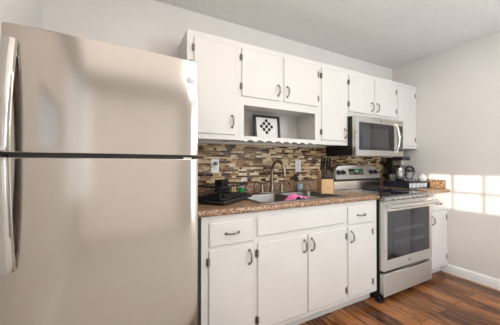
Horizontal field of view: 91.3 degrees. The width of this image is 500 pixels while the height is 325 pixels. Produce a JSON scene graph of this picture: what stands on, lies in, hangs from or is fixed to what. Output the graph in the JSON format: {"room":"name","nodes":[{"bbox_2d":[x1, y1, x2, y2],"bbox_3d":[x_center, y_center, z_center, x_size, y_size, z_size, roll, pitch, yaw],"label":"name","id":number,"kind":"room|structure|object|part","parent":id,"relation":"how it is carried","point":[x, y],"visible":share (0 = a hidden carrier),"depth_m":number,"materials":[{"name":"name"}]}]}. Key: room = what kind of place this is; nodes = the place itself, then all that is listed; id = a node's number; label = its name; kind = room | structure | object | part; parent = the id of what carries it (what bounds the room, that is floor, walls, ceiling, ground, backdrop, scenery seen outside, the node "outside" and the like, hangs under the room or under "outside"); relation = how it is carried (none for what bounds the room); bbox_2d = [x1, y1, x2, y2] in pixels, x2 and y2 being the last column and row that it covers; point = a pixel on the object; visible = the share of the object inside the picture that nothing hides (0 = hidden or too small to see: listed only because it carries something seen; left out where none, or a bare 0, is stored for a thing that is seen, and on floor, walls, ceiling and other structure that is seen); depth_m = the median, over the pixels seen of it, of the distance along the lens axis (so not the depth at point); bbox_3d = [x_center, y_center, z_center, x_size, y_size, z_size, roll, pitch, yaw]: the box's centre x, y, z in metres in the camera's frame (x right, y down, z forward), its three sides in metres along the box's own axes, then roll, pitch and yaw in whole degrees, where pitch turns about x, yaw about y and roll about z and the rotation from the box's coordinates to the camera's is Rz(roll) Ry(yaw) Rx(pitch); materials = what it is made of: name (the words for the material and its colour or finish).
{"room":"kitchen","nodes":[
{"label":"kitchen","id":0,"kind":"room"},
{"bbox_2d":[0,0,41,156],"bbox_3d":[-0.482,-0.036,-0.201,0.120,2.430,4.120,0,0,-27],"label":"wall","id":1,"kind":"structure","parent":0,"point":[21,12],"depth_m":1.24,"materials":[{"name":"paint"}]},
{"bbox_2d":[42,0,391,182],"bbox_3d":[0.247,-0.019,2.432,3.602,2.430,0.120,0,0,-27],"label":"wall","id":2,"kind":"structure","parent":0,"point":[153,26],"depth_m":1.87,"materials":[{"name":"paint"}]},
{"bbox_2d":[178,29,238,141],"bbox_3d":[-0.317,-0.544,1.880,0.393,0.753,0.344,0,0,-27],"label":"upper cabinet","id":3,"kind":"object","parent":2,"relation":"attached to","point":[217,58],"visible":0.76,"depth_m":1.77,"materials":[{"name":"white wood"}]},
{"bbox_3d":[-0.249,-0.540,1.766,0.317,0.668,0.009,0,0,-27],"label":"door","id":4,"kind":"part","parent":3,"relation":"part of","materials":[{"name":"white wood"}]},
{"bbox_2d":[226,42,318,144],"bbox_3d":[0.213,-0.538,2.155,0.800,0.761,0.344,0,0,-27],"label":"upper cabinet","id":5,"kind":"object","parent":2,"relation":"attached to","point":[284,86],"visible":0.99,"depth_m":2.07,"materials":[{"name":"white wood"}]},
{"bbox_3d":[0.096,-0.692,1.946,0.360,0.370,0.009,0,0,-27],"label":"door","id":6,"kind":"part","parent":5,"relation":"part of","materials":[{"name":"white wood"}]},
{"bbox_2d":[253,114,280,137],"bbox_3d":[0.152,-0.310,2.176,0.267,0.220,0.044,0,0,-27],"label":"picture frame","id":7,"kind":"object","parent":5,"relation":"in","point":[263,125],"visible":0.8,"depth_m":2.17,"materials":[{"name":"black plastic"}]},
{"bbox_2d":[260,119,272,133],"bbox_3d":[0.147,-0.320,2.176,0.138,0.137,0.016,0,0,-27],"label":"print","id":8,"kind":"object","parent":7,"relation":"attached to","point":[266,125],"depth_m":2.18,"materials":[{"name":"grey paper"}]},
{"bbox_3d":[0.450,-0.691,2.130,0.374,0.370,0.009,0,0,-27],"label":"door","id":9,"kind":"part","parent":5,"relation":"part of","materials":[{"name":"white wood"}]},
{"bbox_2d":[194,143,387,184],"bbox_3d":[0.588,0.014,2.535,2.675,0.350,0.010,0,0,-27],"label":"tile backsplash","id":10,"kind":"structure","parent":2,"relation":"attached to","point":[251,163],"depth_m":2.29,"materials":[{"name":"tile"}]},
{"bbox_2d":[211,159,218,172],"bbox_3d":[-0.295,0.030,2.066,0.072,0.116,0.008,0,0,-27],"label":"wall outlet","id":11,"kind":"object","parent":10,"relation":"attached to","point":[215,169],"visible":0.77,"depth_m":2.06,"materials":[{"name":"white plastic"}]},
{"bbox_2d":[198,162,217,182],"bbox_3d":[-0.411,0.137,1.965,0.326,0.285,0.064,0,0,-27],"label":"power cord","id":12,"kind":"object","parent":11,"relation":"attached to","point":[215,163],"visible":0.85,"depth_m":1.98,"materials":[{"name":"grey plastic"}]},
{"bbox_2d":[295,161,300,171],"bbox_3d":[0.487,0.039,2.473,0.072,0.116,0.008,0,0,-27],"label":"wall outlet","id":13,"kind":"object","parent":10,"relation":"attached to","point":[297,163],"visible":1,"depth_m":2.47,"materials":[{"name":"white plastic"}]},
{"bbox_2d":[304,62,347,145],"bbox_3d":[0.733,-0.540,2.426,0.374,0.753,0.344,0,0,-27],"label":"upper cabinet","id":14,"kind":"object","parent":2,"relation":"attached to","point":[333,118],"visible":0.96,"depth_m":2.30,"materials":[{"name":"white wood"}]},
{"bbox_3d":[0.787,-0.541,2.322,0.374,0.753,0.020,0,0,-27],"label":"frame","id":15,"kind":"part","parent":14,"relation":"part of","materials":[{"name":"white wood"}]},
{"bbox_3d":[0.797,-0.537,2.310,0.324,0.666,0.009,0,0,-27],"label":"door","id":16,"kind":"part","parent":14,"relation":"part of","materials":[{"name":"white wood"}]},
{"bbox_2d":[347,69,396,119],"bbox_3d":[1.246,-0.684,2.693,0.783,0.462,0.344,0,0,-27],"label":"upper cabinet","id":17,"kind":"object","parent":2,"relation":"attached to","point":[367,95],"visible":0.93,"depth_m":2.54,"materials":[{"name":"white wood"}]},
{"bbox_3d":[1.132,-0.682,2.485,0.364,0.366,0.009,0,0,-27],"label":"door","id":18,"kind":"part","parent":17,"relation":"part of","materials":[{"name":"white wood"}]},
{"bbox_2d":[326,115,402,156],"bbox_3d":[1.263,-0.257,2.635,0.752,0.387,0.435,0,0,-27],"label":"microwave","id":19,"kind":"object","parent":17,"relation":"attached to","point":[367,136],"visible":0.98,"depth_m":2.46,"materials":[{"name":"silver plastic"}]},
{"bbox_3d":[1.274,-0.258,2.480,0.629,0.386,0.039,0,0,-27],"label":"door","id":20,"kind":"part","parent":19,"relation":"part of","materials":[{"name":"silver metal"}]},
{"bbox_3d":[1.556,-0.255,2.574,0.025,0.305,0.057,0,0,-27],"label":"handle","id":21,"kind":"part","parent":19,"relation":"part of","materials":[{"name":"silver metal"}]},
{"bbox_3d":[1.608,-0.257,2.654,0.121,0.386,0.039,0,0,-27],"label":"control panel","id":22,"kind":"part","parent":19,"relation":"part of","materials":[{"name":"silver metal"}]},
{"bbox_3d":[1.618,-0.255,2.638,0.090,0.270,0.004,0,0,-27],"label":"touch panel","id":23,"kind":"part","parent":19,"relation":"part of","materials":[{"name":"black glass"}]},
{"bbox_3d":[1.479,-0.681,2.665,0.362,0.366,0.009,0,0,-27],"label":"door","id":24,"kind":"part","parent":17,"relation":"part of","materials":[{"name":"white wood"}]},
{"bbox_2d":[396,82,416,148],"bbox_3d":[1.772,-0.536,2.966,0.403,0.753,0.344,0,0,-27],"label":"upper cabinet","id":25,"kind":"object","parent":2,"relation":"attached to","point":[406,100],"visible":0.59,"depth_m":2.85,"materials":[{"name":"white wood"}]},
{"bbox_2d":[155,0,499,68],"bbox_3d":[1.197,-1.296,0.613,3.842,0.100,4.240,0,0,-27],"label":"ceiling","id":26,"kind":"structure","parent":0,"point":[391,34],"depth_m":2.16,"materials":[{"name":"paint"}]},
{"bbox_2d":[298,271,499,324],"bbox_3d":[1.197,1.234,0.596,3.842,0.100,4.240,0,0,-27],"label":"floor","id":27,"kind":"structure","parent":0,"point":[446,298],"depth_m":2.01,"materials":[{"name":"brown wood"}]},
{"bbox_2d":[0,22,197,324],"bbox_3d":[-0.736,0.331,1.330,0.731,1.717,0.808,0,0,-30],"label":"refrigerator","id":28,"kind":"object","parent":27,"relation":"on","point":[99,173],"visible":1,"depth_m":1.01,"materials":[{"name":"grey metal"}]},
{"bbox_3d":[-0.849,0.187,0.848,0.044,0.408,0.081,0,0,-30],"label":"handle","id":29,"kind":"part","parent":28,"relation":"part of","materials":[{"name":"silver metal"}]},
{"bbox_3d":[-0.849,-0.242,0.850,0.044,0.407,0.081,0,0,-30],"label":"handle","id":30,"kind":"part","parent":28,"relation":"part of","materials":[{"name":"silver metal"}]},
{"bbox_3d":[-0.591,0.529,1.074,0.731,1.096,0.074,0,0,-30],"label":"fresh food door","id":31,"kind":"part","parent":28,"relation":"part of","materials":[{"name":"silver metal"}]},
{"bbox_3d":[-0.591,-0.271,1.079,0.731,0.473,0.074,0,0,-30],"label":"freezer door","id":32,"kind":"part","parent":28,"relation":"part of","materials":[{"name":"silver metal"}]},
{"bbox_2d":[198,212,253,324],"bbox_3d":[-0.257,0.753,1.727,0.344,0.877,0.653,0,0,-27],"label":"base cabinet","id":33,"kind":"object","parent":27,"relation":"on","point":[225,242],"visible":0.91,"depth_m":1.46,"materials":[{"name":"white wood"}]},
{"bbox_3d":[-0.110,0.792,1.480,0.294,0.560,0.009,0,0,-27],"label":"door","id":34,"kind":"part","parent":33,"relation":"part of","materials":[{"name":"white wood"}]},
{"bbox_3d":[-0.108,0.424,1.483,0.291,0.143,0.009,0,0,-27],"label":"drawer","id":35,"kind":"part","parent":33,"relation":"part of","materials":[{"name":"white wood"}]},
{"bbox_3d":[-0.098,0.425,1.464,0.103,0.018,0.036,0,0,-27],"label":"handle","id":36,"kind":"part","parent":33,"relation":"part of","materials":[{"name":"silver metal"}]},
{"bbox_3d":[0.004,0.590,1.516,0.018,0.103,0.036,0,0,-27],"label":"handle","id":37,"kind":"part","parent":33,"relation":"part of","materials":[{"name":"silver metal"}]},
{"bbox_2d":[254,196,346,324],"bbox_3d":[0.269,0.755,2.001,0.842,0.877,0.653,0,0,-27],"label":"base cabinet","id":38,"kind":"object","parent":27,"relation":"on","point":[300,254],"visible":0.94,"depth_m":1.72,"materials":[{"name":"white wood"}]},
{"bbox_3d":[0.228,0.793,1.656,0.407,0.560,0.009,0,0,-27],"label":"door","id":39,"kind":"part","parent":38,"relation":"part of","materials":[{"name":"white wood"}]},
{"bbox_2d":[198,180,379,217],"bbox_3d":[0.264,0.252,2.014,1.590,0.132,0.634,0,0,-27],"label":"countertop","id":40,"kind":"structure","parent":38,"relation":"on","point":[240,206],"depth_m":1.79,"materials":[{"name":"stone"}]},
{"bbox_2d":[198,194,251,205],"bbox_3d":[-0.194,0.263,1.790,0.275,0.030,0.435,0,0,25],"label":"drainboard","id":41,"kind":"object","parent":40,"relation":"on","point":[223,202],"visible":0.47,"depth_m":1.61,"materials":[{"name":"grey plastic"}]},
{"bbox_2d":[198,182,247,200],"bbox_3d":[-0.194,0.210,1.790,0.239,0.106,0.398,0,0,24],"label":"dish rack","id":42,"kind":"object","parent":41,"relation":"on","point":[224,195],"visible":0.79,"depth_m":1.73,"materials":[{"name":"black metal"}]},
{"bbox_2d":[215,179,227,192],"bbox_3d":[-0.229,0.179,1.924,0.074,0.102,0.110,0,0,25],"label":"utensil caddy","id":43,"kind":"object","parent":42,"relation":"hanging from","point":[221,182],"visible":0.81,"depth_m":1.88,"materials":[{"name":"black plastic"}]},
{"bbox_2d":[255,160,290,193],"bbox_3d":[0.211,0.126,2.215,0.273,0.302,0.287,0,0,19],"label":"faucet","id":44,"kind":"object","parent":40,"relation":"on","point":[271,190],"visible":1,"depth_m":2.21,"materials":[{"name":"brushed nickel"}]},
{"bbox_3d":[0.078,0.216,2.164,0.112,0.098,0.039,0,0,-39],"label":"lever handle","id":45,"kind":"part","parent":44,"relation":"part of","materials":[{"name":"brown metal"}]},
{"bbox_3d":[0.204,0.271,2.237,0.300,0.012,0.052,0,0,-27],"label":"plate","id":46,"kind":"part","parent":44,"relation":"part of","materials":[{"name":"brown metal"}]},
{"bbox_3d":[0.248,0.120,2.163,0.044,0.291,0.218,0,0,-33],"label":"spout","id":47,"kind":"part","parent":44,"relation":"part of","materials":[{"name":"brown metal"}]},
{"bbox_3d":[0.328,0.217,2.294,0.112,0.098,0.039,0,0,-16],"label":"lever handle","id":48,"kind":"part","parent":44,"relation":"part of","materials":[{"name":"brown metal"}]},
{"bbox_2d":[244,190,347,203],"bbox_3d":[0.314,0.371,2.047,0.830,0.190,0.533,0,0,-27],"label":"sink","id":49,"kind":"object","parent":40,"relation":"in","point":[266,198],"visible":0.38,"depth_m":2.12,"materials":[{"name":"silver metal"}]},
{"bbox_2d":[238,178,244,191],"bbox_3d":[-0.072,0.206,2.087,0.053,0.139,0.052,0,0,-27],"label":"dish soap bottle","id":50,"kind":"object","parent":49,"relation":"on","point":[241,187],"visible":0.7,"depth_m":2.07,"materials":[{"name":"green plastic"}]},
{"bbox_3d":[0.154,0.370,1.922,0.350,0.190,0.385,0,0,-27],"label":"bowl","id":51,"kind":"part","parent":49,"relation":"part of","materials":[{"name":"silver metal"}]},
{"bbox_2d":[284,194,306,200],"bbox_3d":[0.358,0.283,1.909,0.160,0.075,0.114,0,0,-27],"label":"cloth","id":52,"kind":"object","parent":49,"relation":"on","point":[291,196],"visible":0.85,"depth_m":1.90,"materials":[{"name":"pink fabric"}]},
{"bbox_2d":[297,174,302,190],"bbox_3d":[0.495,0.197,2.402,0.059,0.161,0.055,0,0,35],"label":"soap dispenser","id":53,"kind":"object","parent":49,"relation":"on","point":[300,182],"visible":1,"depth_m":2.38,"materials":[{"name":"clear plastic"}]},
{"bbox_2d":[297,180,302,190],"bbox_3d":[0.493,0.221,2.403,0.055,0.112,0.055,0,0,-27],"label":"bottle","id":54,"kind":"object","parent":53,"relation":"on","point":[300,183],"depth_m":2.38,"materials":[{"name":"blue"}]},
{"bbox_3d":[0.501,0.371,2.102,0.368,0.190,0.385,0,0,-27],"label":"bowl","id":55,"kind":"part","parent":49,"relation":"part of","materials":[{"name":"silver metal"}]},
{"bbox_2d":[316,169,333,193],"bbox_3d":[0.689,0.169,2.256,0.110,0.223,0.160,0,0,-1],"label":"knife block","id":56,"kind":"object","parent":40,"relation":"on","point":[324,186],"visible":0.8,"depth_m":2.18,"materials":[{"name":"brown wood"}]},
{"bbox_3d":[0.587,0.794,1.842,0.381,0.560,0.009,0,0,-27],"label":"door","id":57,"kind":"part","parent":38,"relation":"part of","materials":[{"name":"white wood"}]},
{"bbox_2d":[313,196,376,307],"bbox_3d":[0.803,0.757,2.278,0.362,0.877,0.653,0,0,-27],"label":"base cabinet","id":58,"kind":"object","parent":27,"relation":"on","point":[361,215],"visible":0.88,"depth_m":2.01,"materials":[{"name":"white wood"}]},
{"bbox_3d":[0.912,0.427,2.014,0.304,0.143,0.009,0,0,-27],"label":"drawer","id":59,"kind":"part","parent":58,"relation":"part of","materials":[{"name":"white wood"}]},
{"bbox_3d":[0.909,0.796,2.010,0.290,0.560,0.009,0,0,-27],"label":"door","id":60,"kind":"part","parent":58,"relation":"part of","materials":[{"name":"white wood"}]},
{"bbox_3d":[0.928,0.712,2.038,0.362,0.790,0.020,0,0,-27],"label":"frame","id":61,"kind":"part","parent":58,"relation":"part of","materials":[{"name":"white wood"}]},
{"bbox_2d":[330,165,439,303],"bbox_3d":[1.325,0.613,2.494,0.789,1.168,0.734,0,0,-27],"label":"range","id":62,"kind":"object","parent":27,"relation":"on","point":[403,216],"visible":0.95,"depth_m":2.25,"materials":[{"name":"silver metal"}]},
{"bbox_3d":[1.204,0.106,2.770,0.730,0.150,0.092,0,0,-27],"label":"control panel","id":63,"kind":"part","parent":62,"relation":"part of","materials":[{"name":"silver metal"}]},
{"bbox_2d":[342,187,428,196],"bbox_3d":[1.331,0.296,2.523,0.750,0.010,0.565,0,0,-27],"label":"cooktop","id":64,"kind":"object","parent":62,"relation":"in","point":[381,191],"depth_m":2.45,"materials":[{"name":"black glass"}]},
{"bbox_2d":[370,196,439,296],"bbox_3d":[1.345,0.739,2.494,0.754,0.875,0.716,0,0,-27],"label":"oven","id":65,"kind":"object","parent":62,"relation":"in","point":[403,223],"depth_m":2.20,"materials":[{"name":"grey metal"}]},
{"bbox_3d":[1.462,1.055,2.267,0.748,0.191,0.042,0,0,-27],"label":"storage drawer","id":66,"kind":"part","parent":62,"relation":"part of","materials":[{"name":"silver metal"}]},
{"bbox_3d":[1.465,0.310,2.267,0.754,0.038,0.054,0,0,-27],"label":"trim","id":67,"kind":"part","parent":62,"relation":"part of","materials":[{"name":"grey metal"}]},
{"bbox_2d":[429,192,447,272],"bbox_3d":[1.845,0.760,2.820,0.399,0.877,0.653,0,0,-27],"label":"base cabinet","id":68,"kind":"object","parent":27,"relation":"on","point":[439,257],"visible":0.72,"depth_m":2.57,"materials":[{"name":"white wood"}]},
{"bbox_2d":[380,178,449,193],"bbox_3d":[1.837,0.257,2.831,0.410,0.132,0.634,0,0,-27],"label":"countertop","id":69,"kind":"structure","parent":68,"relation":"on","point":[435,185],"depth_m":2.73,"materials":[{"name":"stone"}]},
{"bbox_2d":[389,174,395,180],"bbox_3d":[1.679,0.178,2.894,0.100,0.085,0.071,0,0,-27],"label":"glass mug","id":70,"kind":"object","parent":69,"relation":"on","point":[392,177],"visible":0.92,"depth_m":2.87,"materials":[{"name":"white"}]},
{"bbox_2d":[387,157,409,180],"bbox_3d":[1.812,0.077,2.984,0.160,0.289,0.193,0,0,-27],"label":"coffee maker","id":71,"kind":"object","parent":69,"relation":"on","point":[393,163],"visible":0.82,"depth_m":2.93,"materials":[{"name":"black plastic"}]},
{"bbox_3d":[1.784,0.080,3.037,0.160,0.283,0.075,0,0,-27],"label":"water tank","id":72,"kind":"part","parent":71,"relation":"part of","materials":[{"name":"black plastic"}]},
{"bbox_2d":[396,168,402,178],"bbox_3d":[1.796,0.130,2.937,0.080,0.138,0.080,0,0,-27],"label":"pot","id":73,"kind":"object","parent":71,"relation":"on","point":[399,171],"depth_m":2.90,"materials":[{"name":"silver metal"}]},
{"bbox_3d":[1.829,-0.049,2.951,0.156,0.040,0.118,0,0,-27],"label":"lid","id":74,"kind":"part","parent":71,"relation":"part of","materials":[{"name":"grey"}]},
{"bbox_3d":[1.817,0.253,2.853,0.332,0.064,0.320,0,0,-21],"label":"pod drawer","id":75,"kind":"part","parent":69,"relation":"part of","materials":[{"name":"black plastic"}]},
{"bbox_2d":[401,166,417,181],"bbox_3d":[1.821,0.129,2.784,0.186,0.182,0.159,0,0,5],"label":"glass carafe","id":76,"kind":"object","parent":69,"relation":"on","point":[409,175],"visible":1,"depth_m":2.73,"materials":[{"name":"white"}]},
{"bbox_3d":[1.820,0.115,2.785,0.235,0.155,0.031,0,0,-34],"label":"handle","id":77,"kind":"part","parent":76,"relation":"part of","materials":[{"name":"black plastic"}]},
{"bbox_2d":[417,173,426,181],"bbox_3d":[1.983,0.170,2.815,0.094,0.101,0.094,0,0,-27],"label":"jar","id":78,"kind":"object","parent":69,"relation":"on","point":[421,178],"visible":0.98,"depth_m":2.79,"materials":[{"name":"white ceramic"}]},
{"bbox_2d":[417,176,426,181],"bbox_3d":[1.983,0.185,2.815,0.094,0.070,0.094,0,0,-27],"label":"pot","id":79,"kind":"object","parent":78,"relation":"on","point":[420,178],"depth_m":2.78,"materials":[{"name":"white ceramic"}]},
{"bbox_3d":[1.974,0.799,2.564,0.315,0.560,0.009,0,0,-27],"label":"door","id":80,"kind":"part","parent":68,"relation":"part of","materials":[{"name":"white wood"}]},
{"bbox_3d":[1.970,0.431,2.564,0.305,0.143,0.009,0,0,-27],"label":"drawer","id":81,"kind":"part","parent":68,"relation":"part of","materials":[{"name":"white wood"}]},
{"bbox_2d":[392,31,499,279],"bbox_3d":[2.821,-0.025,1.516,0.120,2.430,4.120,0,0,-27],"label":"wall","id":82,"kind":"structure","parent":0,"point":[458,88],"depth_m":2.53,"materials":[{"name":"paint"}]},
{"bbox_2d":[440,264,499,289],"bbox_3d":[2.236,1.149,2.486,0.016,0.095,0.565,0,0,-27],"label":"baseboard","id":83,"kind":"structure","parent":82,"relation":"attached to","point":[482,279],"depth_m":2.46,"materials":[{"name":"white wood"}]}
]}

